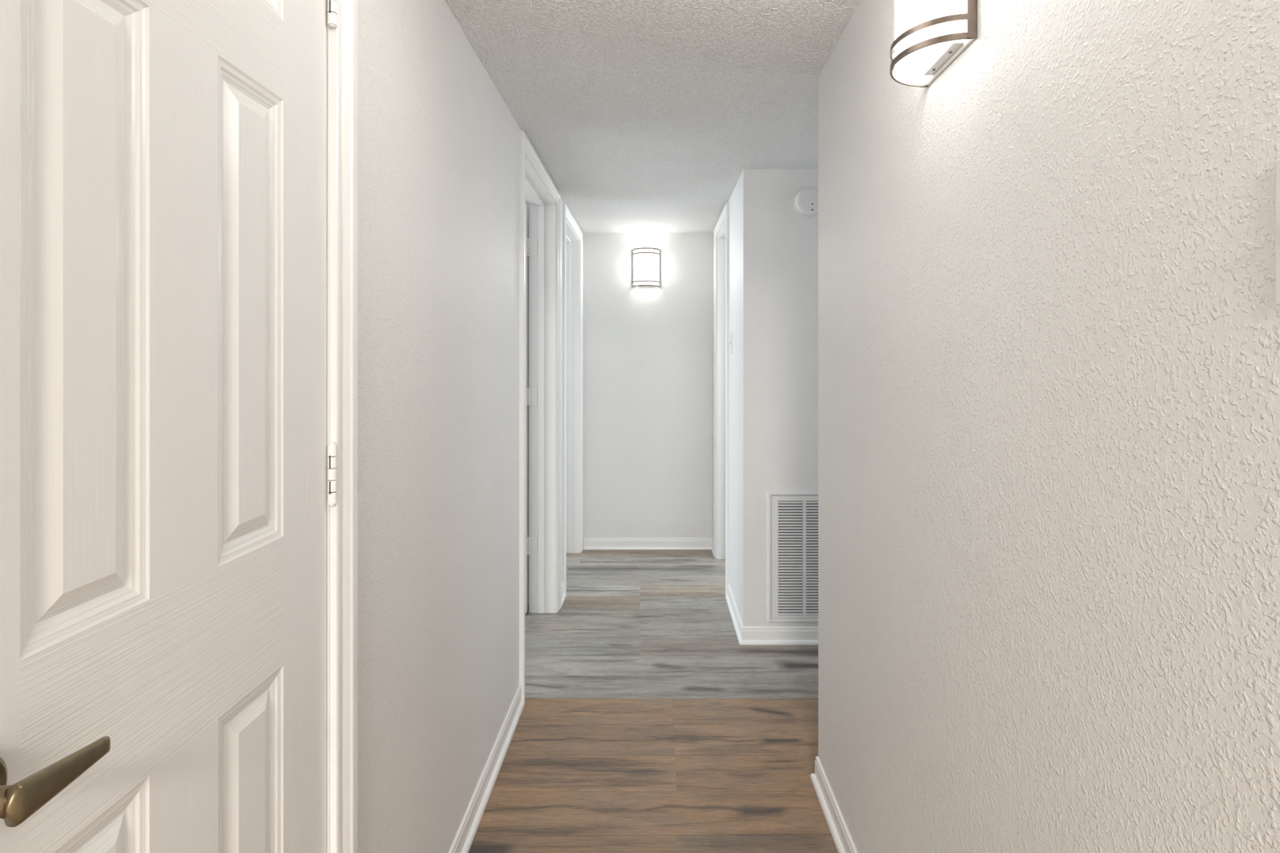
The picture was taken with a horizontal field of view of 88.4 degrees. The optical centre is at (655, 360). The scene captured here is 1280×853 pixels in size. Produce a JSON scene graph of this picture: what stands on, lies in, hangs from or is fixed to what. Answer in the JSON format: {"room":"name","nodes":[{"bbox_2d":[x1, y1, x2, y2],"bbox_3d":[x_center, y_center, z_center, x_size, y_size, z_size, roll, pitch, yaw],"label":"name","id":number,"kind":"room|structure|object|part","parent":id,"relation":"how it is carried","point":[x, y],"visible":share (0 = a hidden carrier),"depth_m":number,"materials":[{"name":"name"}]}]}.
{"room":"home hallway","nodes":[
{"label":"home hallway","id":0,"kind":"room"},
{"bbox_2d":[357,0,563,852],"bbox_3d":[-0.567,0.207,1.865,0.127,2.130,5.130,0,0,0],"label":"wall","id":1,"kind":"structure","parent":0,"point":[438,141],"depth_m":1.48,"materials":[{"name":"paint"}]},
{"bbox_2d":[0,0,357,852],"bbox_3d":[-0.542,0.212,0.712,0.176,2.120,0.733,0,0,0],"label":"door","id":2,"kind":"structure","parent":1,"relation":"in","point":[179,178],"depth_m":0.69,"materials":[{"name":"white paint"}]},
{"bbox_3d":[-0.463,0.320,0.514,0.012,0.029,0.098,0,0,-4],"label":"lever","id":3,"kind":"part","parent":2,"relation":"part of","materials":[{"name":"gold metal"}]},
{"bbox_3d":[-0.494,0.211,0.712,0.018,2.119,0.733,0,0,0],"label":"casing","id":4,"kind":"part","parent":2,"relation":"part of","materials":[{"name":"white paint"}]},
{"bbox_2d":[448,684,524,852],"bbox_3d":[-0.493,1.234,1.752,0.020,0.075,1.347,0,0,0],"label":"baseboard","id":5,"kind":"structure","parent":1,"relation":"attached to","point":[464,837],"depth_m":1.93,"materials":[{"name":"white paint"}]},
{"bbox_2d":[519,129,560,702],"bbox_3d":[-0.965,0.212,2.902,0.958,2.120,0.950,0,0,0],"label":"door","id":6,"kind":"structure","parent":1,"relation":"in","point":[543,246],"depth_m":3.31,"materials":[{"name":"white paint"}]},
{"bbox_3d":[-0.639,0.211,2.902,0.018,2.119,0.950,0,0,0],"label":"casing","id":7,"kind":"part","parent":6,"relation":"part of","materials":[{"name":"white paint"}]},
{"bbox_2d":[560,582,565,608],"bbox_3d":[-0.493,1.234,3.462,0.020,0.075,0.168,0,0,0],"label":"baseboard","id":8,"kind":"object","parent":1,"relation":"attached to","point":[562,593],"visible":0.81,"depth_m":3.48,"materials":[{"name":"white paint"}]},
{"bbox_2d":[562,202,582,595],"bbox_3d":[-0.915,0.212,3.973,0.858,2.120,0.852,0,0,0],"label":"door","id":9,"kind":"structure","parent":1,"relation":"in","point":[572,235],"depth_m":4.33,"materials":[{"name":"white paint"}]},
{"bbox_2d":[524,199,528,603],"bbox_3d":[-1.940,0.207,3.600,2.620,2.130,5.000,0,0,0],"label":"wall","id":10,"kind":"structure","parent":0,"point":[526,202],"depth_m":3.44,"materials":[{"name":"paint"}]},
{"bbox_2d":[582,232,713,549],"bbox_3d":[-0.055,0.207,4.490,1.150,2.130,0.120,0,0,0],"label":"wall","id":11,"kind":"structure","parent":0,"point":[648,352],"depth_m":4.43,"materials":[{"name":"paint"}]},
{"bbox_2d":[632,247,659,287],"bbox_3d":[-0.064,-0.615,4.382,0.182,0.254,0.094,0,0,0],"label":"wall sconce","id":12,"kind":"object","parent":11,"relation":"attached to","point":[646,260],"visible":1,"depth_m":4.35,"materials":[{"name":"white glass"}]},
{"bbox_2d":[583,537,713,555],"bbox_3d":[-0.046,1.234,4.351,0.878,0.075,0.157,0,0,0],"label":"baseboard","id":13,"kind":"structure","parent":11,"relation":"attached to","point":[589,544],"depth_m":4.42,"materials":[{"name":"white paint"}]},
{"bbox_2d":[468,549,837,852],"bbox_3d":[-0.400,1.272,0.800,6.000,0.001,10.800,0,0,0],"label":"floor","id":14,"kind":"structure","parent":0,"point":[645,725],"depth_m":2.29,"materials":[{"name":"wood"}]},
{"bbox_2d":[444,0,861,232],"bbox_3d":[-0.400,-0.888,2.750,6.000,0.060,6.900,0,0,0],"label":"ceiling","id":15,"kind":"structure","parent":0,"point":[643,116],"depth_m":2.08,"materials":[{"name":"white paint"}]},
{"bbox_2d":[728,177,739,613],"bbox_3d":[0.457,0.207,3.756,0.127,2.130,1.348,0,0,0],"label":"wall","id":16,"kind":"structure","parent":0,"point":[734,201],"depth_m":3.26,"materials":[{"name":"paint"}]},
{"bbox_2d":[713,201,728,594],"bbox_3d":[0.457,0.212,3.902,0.162,2.120,0.740,0,0,0],"label":"door frame","id":17,"kind":"structure","parent":16,"relation":"in","point":[721,232],"depth_m":4.21,"materials":[{"name":"white paint"}]},
{"bbox_2d":[728,332,732,355],"bbox_3d":[0.385,-0.085,3.430,0.016,0.115,0.070,0,0,0],"label":"light switch","id":18,"kind":"object","parent":16,"relation":"attached to","point":[730,342],"visible":1,"depth_m":3.40,"materials":[{"name":"white plastic"}]},
{"bbox_3d":[0.390,-0.085,3.430,0.005,0.115,0.070,0,0,0],"label":"wall plate","id":19,"kind":"part","parent":18,"relation":"part of","materials":[{"name":"white plastic"}]},
{"bbox_2d":[739,168,817,626],"bbox_3d":[1.496,0.207,3.018,2.207,2.130,0.127,0,0,0],"label":"wall","id":20,"kind":"structure","parent":0,"point":[779,245],"depth_m":2.96,"materials":[{"name":"paint"}]},
{"bbox_2d":[725,582,817,644],"bbox_3d":[1.256,1.234,3.233,1.767,0.075,0.596,0,0,0],"label":"baseboard","id":21,"kind":"structure","parent":20,"relation":"attached to","point":[745,635],"depth_m":2.95,"materials":[{"name":"white paint"}]},
{"bbox_2d":[767,492,817,622],"bbox_3d":[0.792,0.882,3.004,0.580,0.581,0.122,0,0,0],"label":"air vent","id":22,"kind":"object","parent":20,"relation":"in","point":[794,515],"visible":0.38,"depth_m":2.95,"materials":[{"name":"white metal"}]},
{"bbox_2d":[793,186,817,217],"bbox_3d":[0.683,-0.708,2.936,0.133,0.133,0.038,0,0,0],"label":"smoke detector","id":23,"kind":"object","parent":20,"relation":"attached to","point":[806,200],"visible":0.77,"depth_m":2.92,"materials":[{"name":"white plastic"}]},
{"bbox_2d":[817,0,1279,852],"bbox_3d":[1.545,0.207,0.642,2.110,2.130,2.685,0,0,0],"label":"wall","id":24,"kind":"structure","parent":0,"point":[1048,312],"depth_m":0.81,"materials":[{"name":"paint"}]},
{"bbox_2d":[809,755,857,852],"bbox_3d":[1.305,1.234,0.652,1.670,0.075,2.705,0,0,0],"label":"baseboard","id":25,"kind":"structure","parent":24,"relation":"attached to","point":[842,837],"depth_m":1.80,"materials":[{"name":"white paint"}]},
{"bbox_2d":[889,0,977,87],"bbox_3d":[0.442,-0.618,1.094,0.094,0.254,0.182,0,0,0],"label":"wall sconce","id":26,"kind":"object","parent":24,"relation":"attached to","point":[930,34],"visible":1,"depth_m":1.05,"materials":[{"name":"white glass"}]},
{"bbox_3d":[0.487,-0.618,1.094,0.005,0.252,0.174,0,0,0],"label":"plate","id":27,"kind":"part","parent":26,"relation":"part of","materials":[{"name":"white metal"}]},
{"bbox_2d":[1275,158,1279,305],"bbox_3d":[0.482,-0.100,0.481,0.016,0.115,0.070,0,0,0],"label":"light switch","id":28,"kind":"object","parent":24,"relation":"attached to","point":[1277,161],"visible":1,"depth_m":0.51,"materials":[{"name":"white plastic"}]}
]}

